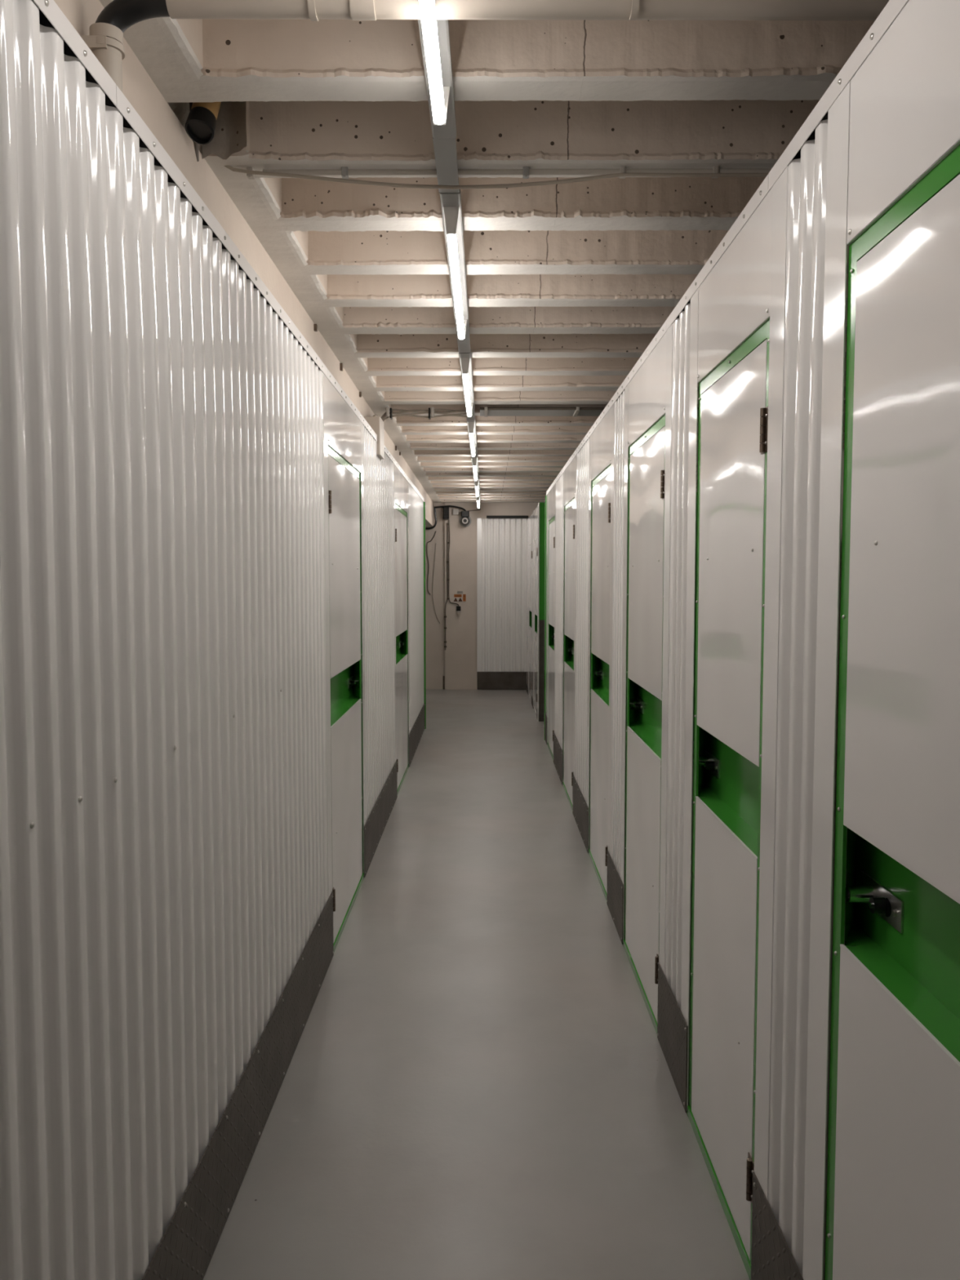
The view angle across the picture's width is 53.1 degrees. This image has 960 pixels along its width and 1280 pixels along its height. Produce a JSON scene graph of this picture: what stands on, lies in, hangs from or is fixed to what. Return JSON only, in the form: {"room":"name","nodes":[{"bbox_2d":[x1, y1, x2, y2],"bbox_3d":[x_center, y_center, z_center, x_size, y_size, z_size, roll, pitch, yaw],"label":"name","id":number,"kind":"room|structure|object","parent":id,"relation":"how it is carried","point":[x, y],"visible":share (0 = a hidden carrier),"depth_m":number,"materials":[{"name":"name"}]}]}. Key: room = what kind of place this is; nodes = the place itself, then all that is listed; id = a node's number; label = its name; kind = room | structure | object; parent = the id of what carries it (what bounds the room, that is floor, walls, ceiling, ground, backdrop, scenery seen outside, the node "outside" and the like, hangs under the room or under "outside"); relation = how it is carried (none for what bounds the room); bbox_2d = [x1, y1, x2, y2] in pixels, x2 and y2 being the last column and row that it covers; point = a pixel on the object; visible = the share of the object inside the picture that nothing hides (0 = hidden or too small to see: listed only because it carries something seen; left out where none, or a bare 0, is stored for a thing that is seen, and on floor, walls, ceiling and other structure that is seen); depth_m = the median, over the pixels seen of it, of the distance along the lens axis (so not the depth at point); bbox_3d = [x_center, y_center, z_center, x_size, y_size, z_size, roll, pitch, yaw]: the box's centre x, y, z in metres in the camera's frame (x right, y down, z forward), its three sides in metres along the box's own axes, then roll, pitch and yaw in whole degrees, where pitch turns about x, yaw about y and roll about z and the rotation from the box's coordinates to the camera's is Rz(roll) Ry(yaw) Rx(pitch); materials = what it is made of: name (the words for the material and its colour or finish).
{"room":"self-storage corridor","nodes":[
{"label":"self-storage corridor","id":0,"kind":"room"},
{"bbox_2d":[0,0,424,1279],"bbox_3d":[-0.610,0.126,3.618,0.023,2.333,12.400,0,4,0],"label":"wall","id":1,"kind":"structure","parent":0,"point":[166,845],"depth_m":1.74,"materials":[{"name":"white metal"}]},
{"bbox_2d":[33,0,116,106],"bbox_3d":[-0.639,-0.839,0.682,0.058,0.066,1.860,0,4,0],"label":"trim","id":2,"kind":"structure","parent":1,"relation":"attached to","point":[51,15],"depth_m":1.46,"materials":[{"name":"metal"}]},
{"bbox_2d":[105,84,328,377],"bbox_3d":[-0.629,-0.965,2.693,0.058,0.066,2.170,0,4,0],"label":"trim","id":3,"kind":"structure","parent":1,"relation":"attached to","point":[131,119],"depth_m":2.07,"materials":[{"name":"metal"}]},
{"bbox_2d":[142,891,333,1279],"bbox_3d":[-0.612,1.352,0.701,0.006,0.266,6.419,0,4,0],"label":"baseboard","id":4,"kind":"structure","parent":1,"relation":"attached to","point":[185,1251],"depth_m":2.42,"materials":[{"name":"metal"}]},
{"bbox_2d":[327,368,377,441],"bbox_3d":[-0.620,-1.087,4.639,0.058,0.066,1.730,0,4,0],"label":"trim","id":5,"kind":"structure","parent":1,"relation":"attached to","point":[331,377],"depth_m":4.42,"materials":[{"name":"metal"}]},
{"bbox_2d":[363,413,384,459],"bbox_3d":[-0.619,-1.228,5.743,0.095,0.294,0.472,0,4,0],"label":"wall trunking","id":6,"kind":"structure","parent":1,"relation":"attached to","point":[375,422],"depth_m":5.51,"materials":[{"name":"white metal"}]},
{"bbox_2d":[364,760,397,877],"bbox_3d":[-0.587,1.031,5.841,0.006,0.266,1.829,0,4,0],"label":"baseboard","id":7,"kind":"structure","parent":1,"relation":"attached to","point":[375,825],"depth_m":5.60,"materials":[{"name":"metal"}]},
{"bbox_2d":[384,445,408,481],"bbox_3d":[-0.610,-1.218,6.740,0.058,0.066,2.000,0,4,0],"label":"trim","id":8,"kind":"structure","parent":1,"relation":"attached to","point":[386,451],"depth_m":6.64,"materials":[{"name":"metal"}]},
{"bbox_2d":[408,477,423,501],"bbox_3d":[-0.600,-1.343,8.736,0.058,0.066,2.000,0,4,0],"label":"trim","id":9,"kind":"structure","parent":1,"relation":"attached to","point":[410,482],"depth_m":8.55,"materials":[{"name":"metal"}]},
{"bbox_2d":[408,703,425,767],"bbox_3d":[-0.572,0.842,8.853,0.006,0.266,2.034,0,4,0],"label":"baseboard","id":10,"kind":"structure","parent":1,"relation":"attached to","point":[415,734],"depth_m":8.65,"materials":[{"name":"metal"}]},
{"bbox_2d":[53,0,433,527],"bbox_3d":[-0.914,-1.098,3.142,0.440,0.330,20.400,0,4,0],"label":"beam","id":11,"kind":"structure","parent":0,"point":[139,88],"depth_m":2.51,"materials":[{"name":"metal"}]},
{"bbox_2d":[313,324,317,331],"bbox_3d":[-0.685,-1.300,3.997,0.014,0.026,0.020,0,4,0],"label":"wall anchor","id":12,"kind":"object","parent":11,"relation":"attached to","point":[315,326],"visible":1,"depth_m":3.99,"materials":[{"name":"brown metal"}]},
{"bbox_2d":[339,363,342,371],"bbox_3d":[-0.682,-1.341,4.716,0.014,0.034,0.020,0,4,0],"label":"wall anchor","id":13,"kind":"object","parent":11,"relation":"attached to","point":[340,364],"visible":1,"depth_m":4.71,"materials":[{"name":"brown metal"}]},
{"bbox_2d":[425,507,436,529],"bbox_3d":[-0.680,-1.663,13.185,0.182,0.296,0.028,0,4,0],"label":"cable","id":14,"kind":"object","parent":11,"relation":"attached to","point":[434,508],"visible":0.88,"depth_m":13.18,"materials":[{"name":"black rubber"}]},
{"bbox_2d":[425,502,537,689],"bbox_3d":[0.065,-0.737,13.441,6.000,2.855,0.277,0,4,0],"label":"wall","id":15,"kind":"structure","parent":0,"point":[501,543],"depth_m":13.34,"materials":[{"name":"white paint"}]},
{"bbox_2d":[426,530,435,594],"bbox_3d":[-0.676,-1.071,13.354,0.139,0.887,0.012,0,4,0],"label":"cable","id":16,"kind":"object","parent":15,"relation":"attached to","point":[435,531],"visible":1,"depth_m":13.35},
{"bbox_2d":[432,544,439,622],"bbox_3d":[-0.609,-0.788,13.373,0.112,1.116,0.009,0,4,0],"label":"cable","id":17,"kind":"object","parent":15,"relation":"attached to","point":[435,544],"visible":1,"depth_m":13.37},
{"bbox_2d":[443,506,448,519],"bbox_3d":[-0.469,-1.752,13.236,0.084,0.170,0.085,0,4,0],"label":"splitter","id":18,"kind":"object","parent":15,"relation":"attached to","point":[446,510],"visible":1,"depth_m":13.21,"materials":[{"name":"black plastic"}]},
{"bbox_2d":[434,505,466,511],"bbox_3d":[-0.410,-1.805,13.185,0.446,0.088,0.024,0,4,0],"label":"cable","id":19,"kind":"object","parent":18,"relation":"attached to","point":[444,506],"visible":1,"depth_m":13.18,"materials":[{"name":"black rubber"}]},
{"bbox_2d":[444,519,458,649],"bbox_3d":[-0.396,-0.763,13.328,0.210,1.809,0.024,0,4,0],"label":"conduit","id":20,"kind":"object","parent":15,"relation":"attached to","point":[448,522],"visible":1,"depth_m":13.31,"materials":[{"name":"black plastic"}]},
{"bbox_2d":[453,509,458,515],"bbox_3d":[-0.334,-1.768,13.257,0.080,0.076,0.040,0,4,0],"label":"junction box","id":21,"kind":"object","parent":15,"relation":"attached to","point":[455,512],"visible":1,"depth_m":13.24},
{"bbox_2d":[456,606,460,613],"bbox_3d":[-0.297,-0.424,13.330,0.060,0.090,0.062,0,4,0],"label":"button","id":22,"kind":"object","parent":15,"relation":"attached to","point":[458,608],"visible":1,"depth_m":13.31,"materials":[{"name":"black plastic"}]},
{"bbox_2d":[453,594,466,601],"bbox_3d":[-0.281,-0.586,13.347,0.175,0.105,0.008,0,4,0],"label":"warning sign","id":23,"kind":"object","parent":15,"relation":"attached to","point":[457,597],"visible":1,"depth_m":13.35,"materials":[{"name":"plastic"}]},
{"bbox_2d":[458,511,471,527],"bbox_3d":[-0.204,-1.664,13.217,0.170,0.210,0.133,0,4,0],"label":"security camera","id":24,"kind":"object","parent":15,"relation":"attached to","point":[464,520],"visible":1,"depth_m":13.18,"materials":[{"name":"grey paint"}]},
{"bbox_2d":[476,671,526,689],"bbox_3d":[0.303,0.567,13.381,0.687,0.252,0.003,0,4,0],"label":"baseboard","id":25,"kind":"structure","parent":15,"relation":"attached to","point":[485,680],"depth_m":13.38,"materials":[{"name":"grey metal"}]},
{"bbox_2d":[486,515,528,518],"bbox_3d":[0.378,-1.699,13.243,0.577,0.030,0.060,0,4,0],"label":"trim","id":26,"kind":"structure","parent":15,"relation":"attached to","point":[487,517],"depth_m":13.21,"materials":[{"name":"black metal"}]},
{"bbox_2d":[203,688,847,1279],"bbox_3d":[0.016,1.368,3.442,6.000,0.100,20.700,0,4,0],"label":"floor","id":27,"kind":"structure","parent":0,"point":[477,1083],"depth_m":2.95,"materials":[{"name":"grey paint"}]},
{"bbox_2d":[327,378,364,951],"bbox_3d":[-0.631,0.084,4.419,0.094,2.342,1.157,0,4,-1],"label":"locker","id":28,"kind":"object","parent":27,"relation":"on","point":[344,425],"visible":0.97,"depth_m":4.33,"materials":[{"name":"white metal"}]},
{"bbox_2d":[395,465,408,794],"bbox_3d":[-0.617,-0.096,7.298,0.094,2.342,1.217,0,4,-1],"label":"locker","id":29,"kind":"object","parent":27,"relation":"on","point":[401,482],"visible":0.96,"depth_m":7.24,"materials":[{"name":"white metal"}]},
{"bbox_2d":[443,675,444,688],"bbox_3d":[-0.507,0.597,13.460,0.024,0.190,0.012,0,4,0],"label":"bar","id":30,"kind":"object","parent":27,"relation":"on","point":[443,676],"visible":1,"depth_m":13.46,"materials":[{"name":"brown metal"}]},
{"bbox_2d":[528,514,532,702],"bbox_3d":[0.675,-0.412,12.347,0.095,2.342,0.987,0,4,2],"label":"locker","id":31,"kind":"object","parent":27,"relation":"on","point":[531,516],"visible":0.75,"depth_m":12.33,"materials":[{"name":"white metal"}]},
{"bbox_2d":[533,506,537,715],"bbox_3d":[0.669,-0.330,11.035,0.095,2.342,0.877,0,4,2],"label":"locker","id":32,"kind":"object","parent":27,"relation":"on","point":[535,511],"visible":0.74,"depth_m":10.96,"materials":[{"name":"white metal"}]},
{"bbox_2d":[546,484,555,760],"bbox_3d":[0.656,-0.170,8.480,0.093,2.342,0.957,0,4,2],"label":"locker","id":33,"kind":"object","parent":27,"relation":"on","point":[551,519],"visible":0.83,"depth_m":8.42,"materials":[{"name":"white metal"}]},
{"bbox_2d":[562,457,574,809],"bbox_3d":[0.647,-0.061,6.728,0.093,2.342,0.987,0,4,2],"label":"locker","id":34,"kind":"object","parent":27,"relation":"on","point":[569,473],"visible":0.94,"depth_m":6.63,"materials":[{"name":"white metal"}]},
{"bbox_2d":[588,407,611,900],"bbox_3d":[0.639,0.050,4.949,0.093,2.342,0.972,0,4,2],"label":"locker","id":35,"kind":"object","parent":27,"relation":"on","point":[601,440],"visible":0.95,"depth_m":4.88,"materials":[{"name":"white metal"}]},
{"bbox_2d":[622,332,666,1034],"bbox_3d":[0.632,0.134,3.612,0.093,2.342,0.952,0,4,2],"label":"locker","id":36,"kind":"object","parent":27,"relation":"on","point":[647,387],"visible":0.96,"depth_m":3.52,"materials":[{"name":"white metal"}]},
{"bbox_2d":[687,187,772,1279],"bbox_3d":[0.627,0.209,2.412,0.092,2.342,0.807,0,4,2],"label":"locker","id":37,"kind":"object","parent":27,"relation":"on","point":[734,321],"visible":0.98,"depth_m":2.30,"materials":[{"name":"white metal"}]},
{"bbox_2d":[824,0,959,1279],"bbox_3d":[0.620,0.288,1.153,0.095,2.342,1.034,0,4,2],"label":"locker","id":38,"kind":"object","parent":27,"relation":"on","point":[893,1202],"visible":1,"depth_m":1.36,"materials":[{"name":"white metal"}]},
{"bbox_2d":[186,18,875,502],"bbox_3d":[0.016,-1.476,3.264,6.000,0.410,20.700,0,4,0],"label":"ceiling","id":39,"kind":"structure","parent":0,"point":[569,285],"depth_m":2.83,"materials":[{"name":"paint"}]},
{"bbox_2d":[99,0,204,102],"bbox_3d":[-0.782,-1.048,-2.460,0.360,0.271,9.212,0,4,0],"label":"beam","id":40,"kind":"structure","parent":39,"relation":"attached to","point":[170,50],"depth_m":1.96,"materials":[{"name":"paint"}]},
{"bbox_2d":[167,102,190,128],"bbox_3d":[-0.726,-1.329,2.274,0.036,0.300,0.294,0,4,-2],"label":"beam","id":41,"kind":"structure","parent":39,"relation":"attached to","point":[181,109],"depth_m":2.34,"materials":[{"name":"concrete"}]},
{"bbox_2d":[189,102,199,161],"bbox_3d":[-0.693,-1.315,2.311,0.022,0.277,0.125,0,4,-7],"label":"loose cable","id":42,"kind":"object","parent":39,"relation":"hanging from","point":[196,145],"visible":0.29,"depth_m":2.35,"materials":[{"name":"grey plastic"}]},
{"bbox_2d":[184,102,221,145],"bbox_3d":[-0.645,-1.298,2.290,0.066,0.253,0.175,0,4,7],"label":"pipe stub","id":43,"kind":"object","parent":39,"relation":"attached to","point":[200,126],"visible":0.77,"depth_m":2.24,"materials":[{"name":"black plastic"}]},
{"bbox_2d":[201,101,246,159],"bbox_3d":[-0.633,-1.336,2.385,0.138,0.268,0.022,2,4,23],"label":"beam","id":44,"kind":"structure","parent":39,"relation":"attached to","point":[229,137],"depth_m":2.40,"materials":[{"name":"concrete"}]},
{"bbox_2d":[198,101,441,502],"bbox_3d":[-0.732,-1.693,7.856,0.359,0.271,10.915,0,4,0],"label":"beam","id":45,"kind":"structure","parent":39,"relation":"attached to","point":[258,200],"depth_m":3.29,"materials":[{"name":"paint"}]},
{"bbox_2d":[386,407,389,417],"bbox_3d":[-0.573,-1.414,5.956,0.022,0.055,0.022,0,4,0],"label":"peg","id":46,"kind":"object","parent":45,"relation":"attached to","point":[387,408],"visible":1,"depth_m":5.95,"materials":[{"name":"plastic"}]},
{"bbox_2d":[380,408,469,421],"bbox_3d":[-0.358,-1.338,6.003,0.582,0.217,0.063,0,4,0],"label":"cable bundle","id":47,"kind":"object","parent":39,"relation":"attached to","point":[424,411],"visible":0.76,"depth_m":5.99,"materials":[{"name":"black plastic"}]},
{"bbox_2d":[431,407,434,417],"bbox_3d":[-0.295,-1.414,5.955,0.022,0.055,0.022,0,4,0],"label":"peg","id":48,"kind":"object","parent":39,"relation":"attached to","point":[432,408],"visible":1,"depth_m":5.95,"materials":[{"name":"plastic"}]},
{"bbox_2d":[417,0,456,137],"bbox_3d":[-0.091,-1.111,1.529,0.057,0.102,1.490,0,4,1],"label":"lamp","id":49,"kind":"object","parent":39,"relation":"attached to","point":[434,34],"visible":1,"depth_m":1.90,"materials":[{"name":"plastic"}]},
{"bbox_2d":[432,137,458,192],"bbox_3d":[-0.084,-1.208,2.435,0.054,0.018,0.321,0,4,0],"label":"cable tray","id":50,"kind":"object","parent":39,"relation":"attached to","point":[445,148],"visible":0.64,"depth_m":2.41,"materials":[{"name":"grey metal"}]},
{"bbox_2d":[440,189,469,339],"bbox_3d":[-0.077,-1.224,3.346,0.057,0.102,1.490,0,4,0],"label":"lamp","id":51,"kind":"object","parent":39,"relation":"attached to","point":[451,202],"visible":0.98,"depth_m":2.99,"materials":[{"name":"plastic"}]},
{"bbox_2d":[456,333,470,352],"bbox_3d":[-0.072,-1.322,4.257,0.054,0.018,0.331,0,4,0],"label":"cable tray","id":52,"kind":"object","parent":39,"relation":"attached to","point":[464,345],"visible":0.79,"depth_m":4.28,"materials":[{"name":"grey metal"}]},
{"bbox_2d":[458,348,474,417],"bbox_3d":[-0.066,-1.338,5.172,0.057,0.102,1.490,0,4,0],"label":"lamp","id":53,"kind":"object","parent":39,"relation":"attached to","point":[465,359],"visible":0.99,"depth_m":4.86,"materials":[{"name":"plastic"}]},
{"bbox_2d":[465,409,475,418],"bbox_3d":[-0.061,-1.436,6.083,0.054,0.018,0.331,0,4,0],"label":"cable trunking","id":54,"kind":"object","parent":39,"relation":"attached to","point":[473,416],"visible":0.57,"depth_m":6.12,"materials":[{"name":"grey metal"}]},
{"bbox_2d":[466,418,477,456],"bbox_3d":[-0.054,-1.452,6.998,0.057,0.102,1.490,0,4,0],"label":"lamp","id":55,"kind":"object","parent":39,"relation":"attached to","point":[471,423],"visible":0.99,"depth_m":6.67,"materials":[{"name":"plastic"}]},
{"bbox_2d":[471,455,479,480],"bbox_3d":[-0.043,-1.566,8.815,0.057,0.102,1.490,0,4,0],"label":"lamp","id":56,"kind":"object","parent":39,"relation":"attached to","point":[474,459],"visible":1,"depth_m":8.53,"materials":[{"name":"plastic"}]},
{"bbox_2d":[473,478,479,496],"bbox_3d":[-0.033,-1.678,10.611,0.057,0.102,1.490,0,4,0],"label":"lamp","id":57,"kind":"object","parent":39,"relation":"attached to","point":[477,484],"visible":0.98,"depth_m":10.40,"materials":[{"name":"plastic"}]},
{"bbox_2d":[475,493,480,508],"bbox_3d":[-0.022,-1.784,12.313,0.057,0.102,1.300,0,4,0],"label":"lamp","id":58,"kind":"object","parent":39,"relation":"attached to","point":[477,498],"visible":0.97,"depth_m":12.17,"materials":[{"name":"plastic"}]},
{"bbox_2d":[80,0,888,92],"bbox_3d":[0.452,-0.827,1.710,2.313,0.697,0.067,0,4,0],"label":"ceiling beam","id":59,"kind":"structure","parent":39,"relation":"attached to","point":[104,40],"depth_m":1.68,"materials":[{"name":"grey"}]},
{"bbox_2d":[224,165,768,189],"bbox_3d":[0.261,-1.203,2.473,1.881,0.080,0.009,0,4,0],"label":"cable","id":60,"kind":"object","parent":39,"relation":"hanging from","point":[236,170],"visible":0.83,"depth_m":2.47,"materials":[{"name":"grey plastic"}]},
{"bbox_2d":[246,165,772,179],"bbox_3d":[0.454,-1.210,2.486,2.116,0.027,0.024,0,4,0],"label":"conduit","id":61,"kind":"object","parent":39,"relation":"attached to","point":[344,172],"visible":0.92,"depth_m":2.48,"materials":[{"name":"plastic"}]},
{"bbox_2d":[480,406,698,417],"bbox_3d":[0.800,-1.433,6.041,1.600,0.024,0.275,0,4,0],"label":"cable tray","id":62,"kind":"object","parent":39,"relation":"attached to","point":[485,411],"visible":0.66,"depth_m":6.02,"materials":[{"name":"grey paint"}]},
{"bbox_2d":[538,502,545,619],"bbox_3d":[1.432,-0.844,10.316,1.600,1.258,0.030,0,4,0],"label":"wall","id":63,"kind":"structure","parent":0,"point":[542,504],"depth_m":10.30,"materials":[{"name":"green metal"}]},
{"bbox_2d":[538,619,544,721],"bbox_3d":[1.429,0.333,10.387,1.606,1.100,0.034,0,4,0],"label":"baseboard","id":64,"kind":"structure","parent":63,"relation":"attached to","point":[541,622],"depth_m":10.37,"materials":[{"name":"metal"}]},
{"bbox_2d":[591,492,697,741],"bbox_3d":[1.435,-0.213,9.082,1.618,2.352,0.030,0,4,0],"label":"trim","id":65,"kind":"structure","parent":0,"point":[628,492],"depth_m":9.06,"materials":[{"name":"green metal"}]},
{"bbox_2d":[526,80,850,1279],"bbox_3d":[0.627,-0.112,7.466,0.021,2.352,11.758,0,4,0],"label":"wall","id":66,"kind":"structure","parent":0,"point":[809,252],"depth_m":1.88,"materials":[{"name":"white metal"}]},
{"bbox_2d":[531,696,533,708],"bbox_3d":[0.636,0.753,11.672,0.003,0.100,0.510,0,4,0],"label":"baseboard","id":67,"kind":"structure","parent":66,"relation":"attached to","point":[532,700],"depth_m":11.56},
{"bbox_2d":[537,502,539,721],"bbox_3d":[0.630,-0.295,10.352,0.012,2.358,0.043,0,4,0],"label":"trim","id":68,"kind":"structure","parent":66,"relation":"attached to","point":[538,502],"depth_m":10.32,"materials":[{"name":"metal"}]},
{"bbox_2d":[543,495,546,740],"bbox_3d":[0.622,-0.201,9.128,0.013,2.322,0.048,0,4,0],"label":"trim","id":69,"kind":"structure","parent":66,"relation":"attached to","point":[545,495],"depth_m":9.10,"materials":[{"name":"green metal"}]},
{"bbox_2d":[545,714,546,743],"bbox_3d":[0.622,0.836,9.029,0.003,0.256,0.275,0,4,0],"label":"baseboard","id":70,"kind":"structure","parent":66,"relation":"attached to","point":[545,714],"depth_m":9.01,"materials":[{"name":"metal"}]},
{"bbox_2d":[546,466,564,495],"bbox_3d":[0.644,-1.298,8.032,0.058,0.066,2.000,0,4,0],"label":"trim","id":71,"kind":"structure","parent":66,"relation":"attached to","point":[561,473],"depth_m":7.83,"materials":[{"name":"metal"}]},
{"bbox_2d":[553,732,562,785],"bbox_3d":[0.614,0.925,7.610,0.006,0.256,0.914,0,4,0],"label":"baseboard","id":72,"kind":"structure","parent":66,"relation":"attached to","point":[557,751],"depth_m":7.55,"materials":[{"name":"metal"}]},
{"bbox_2d":[564,428,591,471],"bbox_3d":[0.635,-1.180,6.135,0.058,0.066,1.800,0,4,0],"label":"trim","id":73,"kind":"structure","parent":66,"relation":"attached to","point":[588,433],"depth_m":5.94,"materials":[{"name":"metal"}]},
{"bbox_2d":[572,774,588,853],"bbox_3d":[0.605,1.036,5.833,0.006,0.256,0.934,0,4,0],"label":"baseboard","id":74,"kind":"structure","parent":66,"relation":"attached to","point":[580,807],"depth_m":5.76,"materials":[{"name":"metal"}]},
{"bbox_2d":[606,850,623,944],"bbox_3d":[0.597,1.134,4.274,0.006,0.256,0.509,0,4,0],"label":"baseboard","id":75,"kind":"structure","parent":66,"relation":"attached to","point":[615,886],"depth_m":4.25,"materials":[{"name":"metal"}]},
{"bbox_2d":[591,320,666,434],"bbox_3d":[0.625,-1.056,4.149,0.058,0.066,2.180,0,4,0],"label":"trim","id":76,"kind":"structure","parent":66,"relation":"attached to","point":[662,331],"depth_m":3.75,"materials":[{"name":"metal"}]},
{"bbox_2d":[657,962,688,1112],"bbox_3d":[0.591,1.215,2.974,0.006,0.256,0.454,0,4,0],"label":"baseboard","id":77,"kind":"structure","parent":66,"relation":"attached to","point":[672,1026],"depth_m":2.94,"materials":[{"name":"metal"}]},
{"bbox_2d":[666,174,768,330],"bbox_3d":[0.617,-0.954,2.512,0.058,0.066,1.100,0,4,0],"label":"trim","id":78,"kind":"structure","parent":66,"relation":"attached to","point":[761,193],"depth_m":2.34,"materials":[{"name":"metal"}]},
{"bbox_2d":[751,1171,803,1279],"bbox_3d":[0.586,1.284,1.869,0.006,0.256,0.407,0,4,0],"label":"baseboard","id":79,"kind":"structure","parent":66,"relation":"attached to","point":[771,1257],"depth_m":1.96,"materials":[{"name":"metal"}]},
{"bbox_2d":[835,449,844,759],"bbox_3d":[3.066,-0.096,3.185,0.100,2.855,20.400,0,4,0],"label":"trim","id":80,"kind":"structure","parent":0,"point":[842,450],"depth_m":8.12,"materials":[{"name":"paint"}]},
{"bbox_3d":[0.586,0.413,-0.969,0.021,2.333,3.220,0,4,0],"label":"wall","id":81,"kind":"structure","parent":0,"visible":0},
{"bbox_2d":[768,0,908,191],"bbox_3d":[0.610,-0.863,1.055,0.058,0.066,1.820,0,4,0],"label":"trim","id":82,"kind":"structure","parent":81,"relation":"attached to","point":[892,9],"depth_m":1.58,"materials":[{"name":"metal"}]},
{"bbox_3d":[-1.212,-0.259,9.824,1.280,2.352,0.030,0,4,0],"label":"wall","id":83,"kind":"structure","parent":0,"visible":0},
{"bbox_2d":[423,502,426,728],"bbox_3d":[-0.566,-0.245,9.833,0.017,2.322,0.048,0,4,0],"label":"trim","id":84,"kind":"structure","parent":83,"relation":"attached to","point":[424,502],"depth_m":9.81,"materials":[{"name":"green metal"}]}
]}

